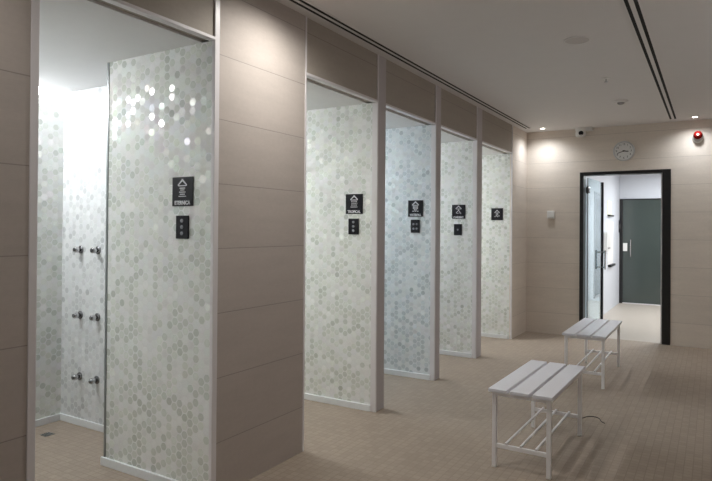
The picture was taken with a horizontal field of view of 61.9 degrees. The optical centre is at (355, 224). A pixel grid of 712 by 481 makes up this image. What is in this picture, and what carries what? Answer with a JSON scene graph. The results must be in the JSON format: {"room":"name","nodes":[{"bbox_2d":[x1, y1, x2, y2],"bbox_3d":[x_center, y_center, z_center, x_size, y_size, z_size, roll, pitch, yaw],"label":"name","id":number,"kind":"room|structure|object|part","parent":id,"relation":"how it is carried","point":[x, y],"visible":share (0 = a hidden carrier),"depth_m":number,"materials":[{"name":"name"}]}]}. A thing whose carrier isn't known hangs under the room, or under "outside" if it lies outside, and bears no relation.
{"room":"communal shower room","nodes":[
{"label":"communal shower room","id":0,"kind":"room"},
{"bbox_2d":[0,0,30,480],"bbox_3d":[-2.371,0.025,0.723,0.100,2.922,3.997,0,0,31],"label":"wall","id":1,"kind":"structure","parent":0,"point":[15,15],"depth_m":2.33,"materials":[{"name":"beige ceramic"}]},
{"bbox_2d":[26,0,39,480],"bbox_3d":[-1.310,0.042,2.402,0.023,2.922,0.034,0,0,31],"label":"trim","id":2,"kind":"structure","parent":1,"relation":"attached to","point":[35,4],"depth_m":2.40,"materials":[{"name":"paint"}]},
{"bbox_2d":[102,0,215,40],"bbox_3d":[-1.047,-1.030,2.854,0.046,0.018,0.997,0,0,31],"label":"trim","id":3,"kind":"structure","parent":1,"relation":"attached to","point":[120,3],"depth_m":2.95,"materials":[{"name":"paint"}]},
{"bbox_2d":[35,94,63,419],"bbox_3d":[-1.319,0.220,6.298,0.100,2.610,6.846,0,0,31],"label":"wall","id":4,"kind":"structure","parent":0,"point":[51,109],"depth_m":4.52,"materials":[{"name":"tile"}]},
{"bbox_2d":[35,414,59,426],"bbox_3d":[-2.640,1.476,4.000,0.012,0.052,1.369,0,0,31],"label":"baseboard","id":5,"kind":"structure","parent":4,"relation":"attached to","point":[39,422],"depth_m":4.50,"materials":[{"name":"white stone"}]},
{"bbox_2d":[61,85,106,424],"bbox_3d":[-1.445,0.247,4.177,1.870,2.530,0.120,0,0,31],"label":"wall","id":6,"kind":"structure","parent":0,"point":[85,111],"depth_m":4.47,"materials":[{"name":"tile"}]},
{"bbox_2d":[71,372,81,379],"bbox_3d":[-2.098,1.141,4.455,0.060,0.060,0.062,0,0,31],"label":"tap","id":7,"kind":"object","parent":6,"relation":"attached to","point":[78,375],"visible":1,"depth_m":4.44,"materials":[{"name":"silver metal"}]},
{"bbox_2d":[72,311,82,318],"bbox_3d":[-2.095,0.680,4.457,0.060,0.060,0.062,0,0,31],"label":"tap","id":8,"kind":"object","parent":6,"relation":"attached to","point":[79,314],"visible":1,"depth_m":4.45,"materials":[{"name":"silver metal"}]},
{"bbox_2d":[73,246,83,253],"bbox_3d":[-2.091,0.187,4.460,0.060,0.060,0.062,0,0,31],"label":"tap","id":9,"kind":"object","parent":6,"relation":"attached to","point":[80,249],"visible":1,"depth_m":4.45,"materials":[{"name":"silver metal"}]},
{"bbox_2d":[59,413,103,432],"bbox_3d":[-1.488,1.485,4.114,1.870,0.052,0.012,0,0,31],"label":"baseboard","id":10,"kind":"structure","parent":6,"relation":"attached to","point":[67,418],"depth_m":4.44,"materials":[{"name":"white stone"}]},
{"bbox_2d":[88,376,99,383],"bbox_3d":[-1.923,1.141,4.349,0.060,0.060,0.062,0,0,31],"label":"tap","id":11,"kind":"object","parent":6,"relation":"attached to","point":[96,380],"visible":1,"depth_m":4.34,"materials":[{"name":"silver metal"}]},
{"bbox_2d":[89,313,99,320],"bbox_3d":[-1.919,0.680,4.352,0.060,0.060,0.062,0,0,31],"label":"tap","id":12,"kind":"object","parent":6,"relation":"attached to","point":[96,316],"visible":1,"depth_m":4.34,"materials":[{"name":"silver metal"}]},
{"bbox_2d":[90,246,100,253],"bbox_3d":[-1.915,0.187,4.354,0.060,0.060,0.062,0,0,31],"label":"tap","id":13,"kind":"object","parent":6,"relation":"attached to","point":[97,250],"visible":1,"depth_m":4.34,"materials":[{"name":"silver metal"}]},
{"bbox_2d":[95,0,213,40],"bbox_3d":[-1.076,-1.224,2.873,0.094,0.379,1.001,0,0,31],"label":"lintel","id":14,"kind":"object","parent":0,"point":[196,14],"visible":0.75,"depth_m":3.10,"materials":[{"name":"beige ceramic"}]},
{"bbox_2d":[106,41,211,480],"bbox_3d":[-1.160,0.246,3.542,0.903,2.530,0.085,0,0,31],"label":"wall","id":15,"kind":"structure","parent":0,"point":[160,103],"depth_m":3.49,"materials":[{"name":"tile"}]},
{"bbox_2d":[103,63,109,456],"bbox_3d":[-1.546,0.244,3.774,0.019,2.530,0.093,0,0,31],"label":"trim","id":16,"kind":"structure","parent":15,"relation":"attached to","point":[108,64],"depth_m":3.73,"materials":[{"name":"silver metal"}]},
{"bbox_2d":[100,456,177,480],"bbox_3d":[-1.219,1.484,3.508,0.895,0.052,0.014,0,0,31],"label":"baseboard","id":17,"kind":"structure","parent":15,"relation":"attached to","point":[110,463],"depth_m":3.58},
{"bbox_2d":[176,215,188,238],"bbox_3d":[-0.990,0.013,3.385,0.098,0.132,0.014,0,0,31],"label":"control plate","id":18,"kind":"object","parent":15,"relation":"attached to","point":[182,221],"visible":1,"depth_m":3.38,"materials":[{"name":"black plastic"}]},
{"bbox_2d":[172,176,193,205],"bbox_3d":[-0.989,-0.190,3.390,0.166,0.166,0.007,0,0,31],"label":"sign","id":19,"kind":"object","parent":15,"relation":"attached to","point":[182,187],"visible":1,"depth_m":3.38,"materials":[{"name":"black plastic"}]},
{"bbox_2d":[208,0,219,480],"bbox_3d":[-0.782,0.051,3.281,0.023,2.922,0.036,0,0,31],"label":"trim","id":20,"kind":"structure","parent":15,"relation":"attached to","point":[215,43],"depth_m":3.27,"materials":[{"name":"paint"}]},
{"bbox_2d":[216,0,305,480],"bbox_3d":[-0.606,0.055,3.658,0.100,2.922,0.851,0,0,31],"label":"wall pillar","id":21,"kind":"structure","parent":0,"point":[262,73],"depth_m":3.60,"materials":[{"name":"beige tile"}]},
{"bbox_2d":[302,16,306,451],"bbox_3d":[-0.352,0.059,3.997,0.023,2.922,0.015,0,0,31],"label":"trim","id":22,"kind":"structure","parent":21,"relation":"attached to","point":[306,16],"depth_m":3.99,"materials":[{"name":"paint"}]},
{"bbox_2d":[39,0,506,155],"bbox_3d":[-0.465,-1.042,5.798,1.870,0.080,6.846,0,0,31],"label":"ceiling","id":23,"kind":"structure","parent":0,"point":[78,39],"depth_m":3.41,"materials":[{"name":"paint"}]},
{"bbox_2d":[39,86,67,98],"bbox_3d":[-2.594,-1.003,4.015,0.049,0.049,1.359,0,0,31],"label":"light","id":24,"kind":"object","parent":23,"relation":"attached to","point":[42,90],"visible":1,"depth_m":4.50,"materials":[{"name":"white plastic"}]},
{"bbox_2d":[304,103,371,411],"bbox_3d":[-0.659,0.260,5.421,1.935,2.530,0.153,0,0,31],"label":"wall","id":25,"kind":"structure","parent":0,"point":[337,365],"depth_m":5.04,"materials":[{"name":"tile"}]},
{"bbox_2d":[307,73,377,102],"bbox_3d":[-0.094,-1.014,4.440,0.046,0.018,0.994,0,0,31],"label":"trim","id":26,"kind":"structure","parent":25,"relation":"attached to","point":[310,76],"depth_m":4.38,"materials":[{"name":"paint"}]},
{"bbox_2d":[348,219,358,233],"bbox_3d":[-0.021,0.014,4.960,0.098,0.132,0.014,0,0,31],"label":"control plate","id":27,"kind":"object","parent":25,"relation":"attached to","point":[353,224],"visible":1,"depth_m":4.96,"materials":[{"name":"black plastic"}]},
{"bbox_2d":[346,194,362,213],"bbox_3d":[-0.015,-0.174,4.961,0.166,0.166,0.007,0,0,31],"label":"sign","id":28,"kind":"object","parent":25,"relation":"attached to","point":[354,202],"visible":1,"depth_m":4.96,"materials":[{"name":"black plastic"}]},
{"bbox_2d":[370,54,385,411],"bbox_3d":[0.186,0.068,4.922,0.051,2.922,0.148,0,0,31],"label":"trim","id":29,"kind":"structure","parent":25,"relation":"attached to","point":[378,108],"depth_m":4.88,"materials":[{"name":"paint"}]},
{"bbox_2d":[386,103,435,124],"bbox_3d":[0.505,-1.004,5.436,0.046,0.018,1.046,0,0,31],"label":"trim","id":30,"kind":"structure","parent":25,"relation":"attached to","point":[391,107],"depth_m":5.39,"materials":[{"name":"paint"}]},
{"bbox_2d":[307,18,376,101],"bbox_3d":[-0.123,-1.209,4.459,0.094,0.379,0.998,0,0,31],"label":"lintel","id":31,"kind":"object","parent":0,"point":[332,57],"visible":0.71,"depth_m":4.38,"materials":[{"name":"beige ceramic"}]},
{"bbox_2d":[35,303,711,480],"bbox_3d":[1.639,1.591,5.241,6.270,0.100,15.900,0,0,31],"label":"floor","id":32,"kind":"structure","parent":0,"point":[655,408],"depth_m":4.48,"materials":[{"name":"tile"}]},
{"bbox_2d":[40,432,54,436],"bbox_3d":[-2.217,1.505,4.269,0.070,0.004,0.070,0,0,31],"label":"floor drain","id":33,"kind":"object","parent":32,"relation":"on","point":[47,433],"visible":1,"depth_m":4.26,"materials":[{"name":"silver metal"}]},
{"bbox_2d":[488,360,584,479],"bbox_3d":[1.255,1.282,4.046,0.395,0.500,0.970,0,0,32],"label":"slatted bench","id":34,"kind":"object","parent":32,"relation":"on","point":[523,383],"visible":1,"depth_m":3.83,"materials":[{"name":"white wood"}]},
{"bbox_3d":[0.878,1.282,3.760,0.026,0.466,0.026,0,0,32],"label":"leg","id":35,"kind":"part","parent":34,"relation":"part of","materials":[{"name":"white metal"}]},
{"bbox_3d":[1.346,1.290,4.510,0.026,0.466,0.026,0,0,32],"label":"leg","id":36,"kind":"part","parent":34,"relation":"part of","materials":[{"name":"white metal"}]},
{"bbox_3d":[1.256,1.067,4.047,0.363,0.026,0.910,0,0,32],"label":"seat frame","id":37,"kind":"part","parent":34,"relation":"part of","materials":[{"name":"white plastic"}]},
{"bbox_3d":[1.163,1.284,3.582,0.026,0.466,0.026,0,0,32],"label":"leg","id":38,"kind":"part","parent":34,"relation":"part of","materials":[{"name":"white metal"}]},
{"bbox_3d":[1.632,1.291,4.331,0.026,0.466,0.026,0,0,32],"label":"leg","id":39,"kind":"part","parent":34,"relation":"part of","materials":[{"name":"white metal"}]},
{"bbox_2d":[562,318,621,388],"bbox_3d":[2.464,1.303,6.154,0.395,0.500,1.160,0,0,31],"label":"slatted bench","id":40,"kind":"object","parent":32,"relation":"on","point":[585,328],"visible":0.84,"depth_m":5.93,"materials":[{"name":"white wood"}]},
{"bbox_3d":[2.042,1.302,5.781,0.026,0.466,0.026,0,0,31],"label":"leg","id":41,"kind":"part","parent":40,"relation":"part of","materials":[{"name":"white metal"}]},
{"bbox_3d":[2.596,1.312,6.701,0.026,0.466,0.026,0,0,31],"label":"leg","id":42,"kind":"part","parent":40,"relation":"part of","materials":[{"name":"white metal"}]},
{"bbox_3d":[2.465,1.088,6.155,0.363,0.026,1.100,0,0,31],"label":"seat frame","id":43,"kind":"part","parent":40,"relation":"part of","materials":[{"name":"white plastic"}]},
{"bbox_3d":[2.331,1.304,5.607,0.026,0.466,0.026,0,0,31],"label":"leg","id":44,"kind":"part","parent":40,"relation":"part of","materials":[{"name":"white metal"}]},
{"bbox_3d":[2.885,1.313,6.528,0.026,0.466,0.026,0,0,31],"label":"leg","id":45,"kind":"part","parent":40,"relation":"part of","materials":[{"name":"white metal"}]},
{"bbox_2d":[384,125,430,379],"bbox_3d":[-0.050,0.270,6.435,1.935,2.530,0.140,0,0,31],"label":"wall","id":46,"kind":"structure","parent":0,"point":[408,149],"depth_m":6.03,"materials":[{"name":"tile"}]},
{"bbox_2d":[408,200,422,216],"bbox_3d":[0.599,-0.164,5.979,0.166,0.166,0.007,0,0,31],"label":"sign","id":47,"kind":"object","parent":46,"relation":"attached to","point":[415,207],"visible":1,"depth_m":5.98,"materials":[{"name":"black plastic"}]},
{"bbox_2d":[411,220,419,232],"bbox_3d":[0.595,0.014,5.976,0.098,0.132,0.014,0,0,31],"label":"control plate","id":48,"kind":"object","parent":46,"relation":"attached to","point":[415,224],"visible":1,"depth_m":5.97,"materials":[{"name":"black plastic"}]},
{"bbox_2d":[430,85,440,380],"bbox_3d":[0.795,0.078,5.935,0.051,2.922,0.136,0,0,31],"label":"trim","id":49,"kind":"structure","parent":46,"relation":"attached to","point":[435,129],"depth_m":5.89,"materials":[{"name":"paint"}]},
{"bbox_2d":[441,125,476,140],"bbox_3d":[1.116,-0.994,6.452,0.046,0.018,1.065,0,0,31],"label":"trim","id":50,"kind":"structure","parent":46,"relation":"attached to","point":[442,126],"depth_m":6.41,"materials":[{"name":"paint"}]},
{"bbox_2d":[386,59,434,123],"bbox_3d":[0.476,-1.198,5.456,0.094,0.379,1.050,0,0,31],"label":"lintel","id":51,"kind":"object","parent":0,"point":[407,91],"visible":0.71,"depth_m":5.38,"materials":[{"name":"beige ceramic"}]},
{"bbox_2d":[439,141,472,357],"bbox_3d":[0.579,0.281,7.482,1.935,2.530,0.192,0,0,31],"label":"wall","id":52,"kind":"structure","parent":0,"point":[456,157],"depth_m":7.02,"materials":[{"name":"tile"}]},
{"bbox_2d":[454,224,461,234],"bbox_3d":[1.201,0.058,7.007,0.098,0.132,0.014,0,0,31],"label":"control plate","id":53,"kind":"object","parent":52,"relation":"attached to","point":[457,227],"visible":1,"depth_m":7.00,"materials":[{"name":"black plastic"}]},
{"bbox_2d":[452,205,464,218],"bbox_3d":[1.210,-0.153,7.007,0.166,0.166,0.007,0,0,31],"label":"sign","id":54,"kind":"object","parent":52,"relation":"attached to","point":[458,211],"visible":1,"depth_m":7.01,"materials":[{"name":"black plastic"}]},
{"bbox_2d":[472,107,481,357],"bbox_3d":[1.425,0.088,6.982,0.051,2.922,0.187,0,0,31],"label":"trim","id":55,"kind":"structure","parent":52,"relation":"attached to","point":[477,144],"depth_m":6.92,"materials":[{"name":"paint"}]},
{"bbox_2d":[441,88,476,139],"bbox_3d":[1.087,-1.188,6.472,0.094,0.379,1.069,0,0,31],"label":"lintel","id":56,"kind":"object","parent":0,"point":[457,114],"visible":0.79,"depth_m":6.41,"materials":[{"name":"beige ceramic"}]},
{"bbox_2d":[276,0,711,132],"bbox_3d":[1.345,-1.456,2.818,4.300,0.120,11.392,0,0,31],"label":"ceiling","id":57,"kind":"structure","parent":0,"point":[513,56],"depth_m":4.74,"materials":[{"name":"paint"}]},
{"bbox_2d":[287,0,530,128],"bbox_3d":[0.000,-1.395,4.331,0.100,0.005,9.424,0,0,31],"label":"ceiling vent","id":58,"kind":"object","parent":57,"relation":"in","point":[305,5],"visible":1,"depth_m":4.79,"materials":[{"name":"metal"}]},
{"bbox_2d":[563,36,590,44],"bbox_3d":[1.658,-1.382,4.455,0.200,0.006,0.200,0,0,31],"label":"disc","id":59,"kind":"object","parent":57,"relation":"attached to","point":[574,40],"visible":1,"depth_m":4.45,"materials":[{"name":"paint"}]},
{"bbox_2d":[575,127,592,137],"bbox_3d":[3.170,-1.286,8.270,0.227,0.132,0.157,0,0,31],"label":"security camera","id":60,"kind":"object","parent":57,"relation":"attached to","point":[580,131],"visible":1,"depth_m":8.23,"materials":[{"name":"white plastic"}]},
{"bbox_2d":[613,99,627,104],"bbox_3d":[2.917,-1.343,6.544,0.150,0.042,0.150,0,0,31],"label":"smoke detector","id":61,"kind":"object","parent":57,"relation":"attached to","point":[619,102],"visible":1,"depth_m":6.51,"materials":[{"name":"paint"}]},
{"bbox_2d":[621,0,677,119],"bbox_3d":[1.579,-1.388,3.475,0.100,0.005,9.584,0,0,31],"label":"ceiling vent","id":62,"kind":"object","parent":57,"relation":"in","point":[634,11],"visible":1,"depth_m":4.67,"materials":[{"name":"metal"}]},
{"bbox_2d":[481,154,509,338],"bbox_3d":[1.289,0.292,8.657,1.940,2.530,0.114,0,0,31],"label":"wall","id":63,"kind":"structure","parent":0,"point":[495,250],"depth_m":8.22,"materials":[{"name":"tile"}]},
{"bbox_2d":[491,208,502,219],"bbox_3d":[1.950,-0.146,8.210,0.166,0.166,0.007,0,0,31],"label":"sign","id":64,"kind":"object","parent":63,"relation":"attached to","point":[496,213],"visible":1,"depth_m":8.21,"materials":[{"name":"black plastic"}]},
{"bbox_2d":[510,125,512,338],"bbox_3d":[2.121,0.100,8.112,0.023,2.922,0.014,0,0,31],"label":"trim","id":65,"kind":"structure","parent":63,"relation":"attached to","point":[512,125],"depth_m":8.11,"materials":[{"name":"paint"}]},
{"bbox_2d":[482,110,511,152],"bbox_3d":[1.772,-1.177,7.612,0.094,0.379,1.234,0,0,31],"label":"lintel","id":66,"kind":"object","parent":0,"point":[497,132],"visible":0.71,"depth_m":7.54,"materials":[{"name":"beige ceramic"}]},
{"bbox_2d":[507,126,526,338],"bbox_3d":[2.275,0.103,8.453,0.100,2.922,0.749,0,0,31],"label":"wall","id":67,"kind":"structure","parent":0,"point":[519,206],"depth_m":8.40,"materials":[{"name":"beige ceramic"}]},
{"bbox_2d":[482,141,512,153],"bbox_3d":[1.801,-0.982,7.592,0.046,0.018,1.230,0,0,31],"label":"trim","id":68,"kind":"structure","parent":67,"relation":"attached to","point":[483,142],"depth_m":7.55,"materials":[{"name":"paint"}]},
{"bbox_2d":[585,175,619,317],"bbox_3d":[4.267,0.280,10.408,0.100,2.620,4.358,0,0,31],"label":"wall","id":69,"kind":"structure","parent":0,"point":[612,182],"depth_m":11.27,"materials":[{"name":"white paint"}]},
{"bbox_2d":[604,232,610,251],"bbox_3d":[4.495,0.303,10.631,0.063,0.340,0.400,0,0,31],"label":"wall box","id":70,"kind":"object","parent":69,"relation":"attached to","point":[607,235],"visible":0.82,"depth_m":10.47,"materials":[{"name":"white plastic"}]},
{"bbox_2d":[607,200,613,216],"bbox_3d":[4.717,-0.299,11.006,0.050,0.290,0.520,0,0,31],"label":"poster","id":71,"kind":"object","parent":69,"relation":"attached to","point":[609,203],"visible":1,"depth_m":11.01,"materials":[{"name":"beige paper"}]},
{"bbox_2d":[607,221,614,266],"bbox_3d":[4.789,0.358,11.131,0.050,0.840,0.700,0,0,31],"label":"notice board","id":72,"kind":"object","parent":69,"relation":"attached to","point":[610,263],"visible":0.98,"depth_m":11.14,"materials":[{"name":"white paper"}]},
{"bbox_2d":[526,119,711,348],"bbox_3d":[4.307,0.115,7.756,4.300,2.922,0.150,0,0,31],"label":"wall","id":73,"kind":"structure","parent":0,"point":[556,160],"depth_m":8.19,"materials":[{"name":"beige tile"}]},
{"bbox_2d":[547,211,554,218],"bbox_3d":[2.805,-0.145,8.556,0.104,0.110,0.031,0,0,31],"label":"thermostat","id":74,"kind":"object","parent":73,"relation":"attached to","point":[550,214],"visible":1,"depth_m":8.54,"materials":[{"name":"white plastic"}]},
{"bbox_3d":[2.798,-0.149,8.544,0.092,0.086,0.003,0,0,31],"label":"lid","id":75,"kind":"part","parent":74,"relation":"part of","materials":[{"name":"white plastic"}]},
{"bbox_2d":[613,141,634,160],"bbox_3d":[3.634,-1.000,8.061,0.272,0.272,0.040,0,0,31],"label":"wall clock","id":76,"kind":"object","parent":73,"relation":"attached to","point":[623,150],"visible":1,"depth_m":8.05,"materials":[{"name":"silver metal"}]},
{"bbox_2d":[579,169,670,344],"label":"door","id":77,"kind":"structure","parent":73,"relation":"in","point":[596,254],"depth_m":8.35,"materials":[{"name":"black metal"}]},
{"bbox_3d":[3.285,0.448,8.435,0.014,2.223,0.014,0,0,34],"label":"hinge rail","id":78,"kind":"part","parent":77,"relation":"part of","materials":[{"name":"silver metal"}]},
{"bbox_3d":[3.771,0.533,9.066,0.077,0.290,0.024,0,0,34],"label":"handle","id":79,"kind":"part","parent":77,"relation":"part of","materials":[{"name":"silver metal"}]},
{"bbox_2d":[692,131,703,142],"bbox_3d":[4.363,-1.125,7.583,0.124,0.148,0.109,0,0,31],"label":"beacon","id":80,"kind":"object","parent":73,"relation":"attached to","point":[697,137],"visible":1,"depth_m":7.58,"materials":[{"name":"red plastic"}]},
{"bbox_2d":[620,174,660,304],"bbox_3d":[6.915,0.245,11.418,3.600,2.740,0.100,0,0,31],"label":"wall","id":81,"kind":"structure","parent":0,"point":[631,186],"depth_m":12.06,"materials":[{"name":"white paint"}]},
{"bbox_2d":[619,198,660,305],"bbox_3d":[5.903,0.540,11.917,1.147,2.140,0.081,0,0,31],"label":"door","id":82,"kind":"structure","parent":81,"relation":"in","point":[640,219],"depth_m":12.03,"materials":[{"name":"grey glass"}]},
{"bbox_3d":[5.513,0.456,12.172,0.080,0.165,0.004,0,0,31],"label":"lock plate","id":83,"kind":"part","parent":82,"relation":"part of","materials":[{"name":"white plastic"}]}
]}

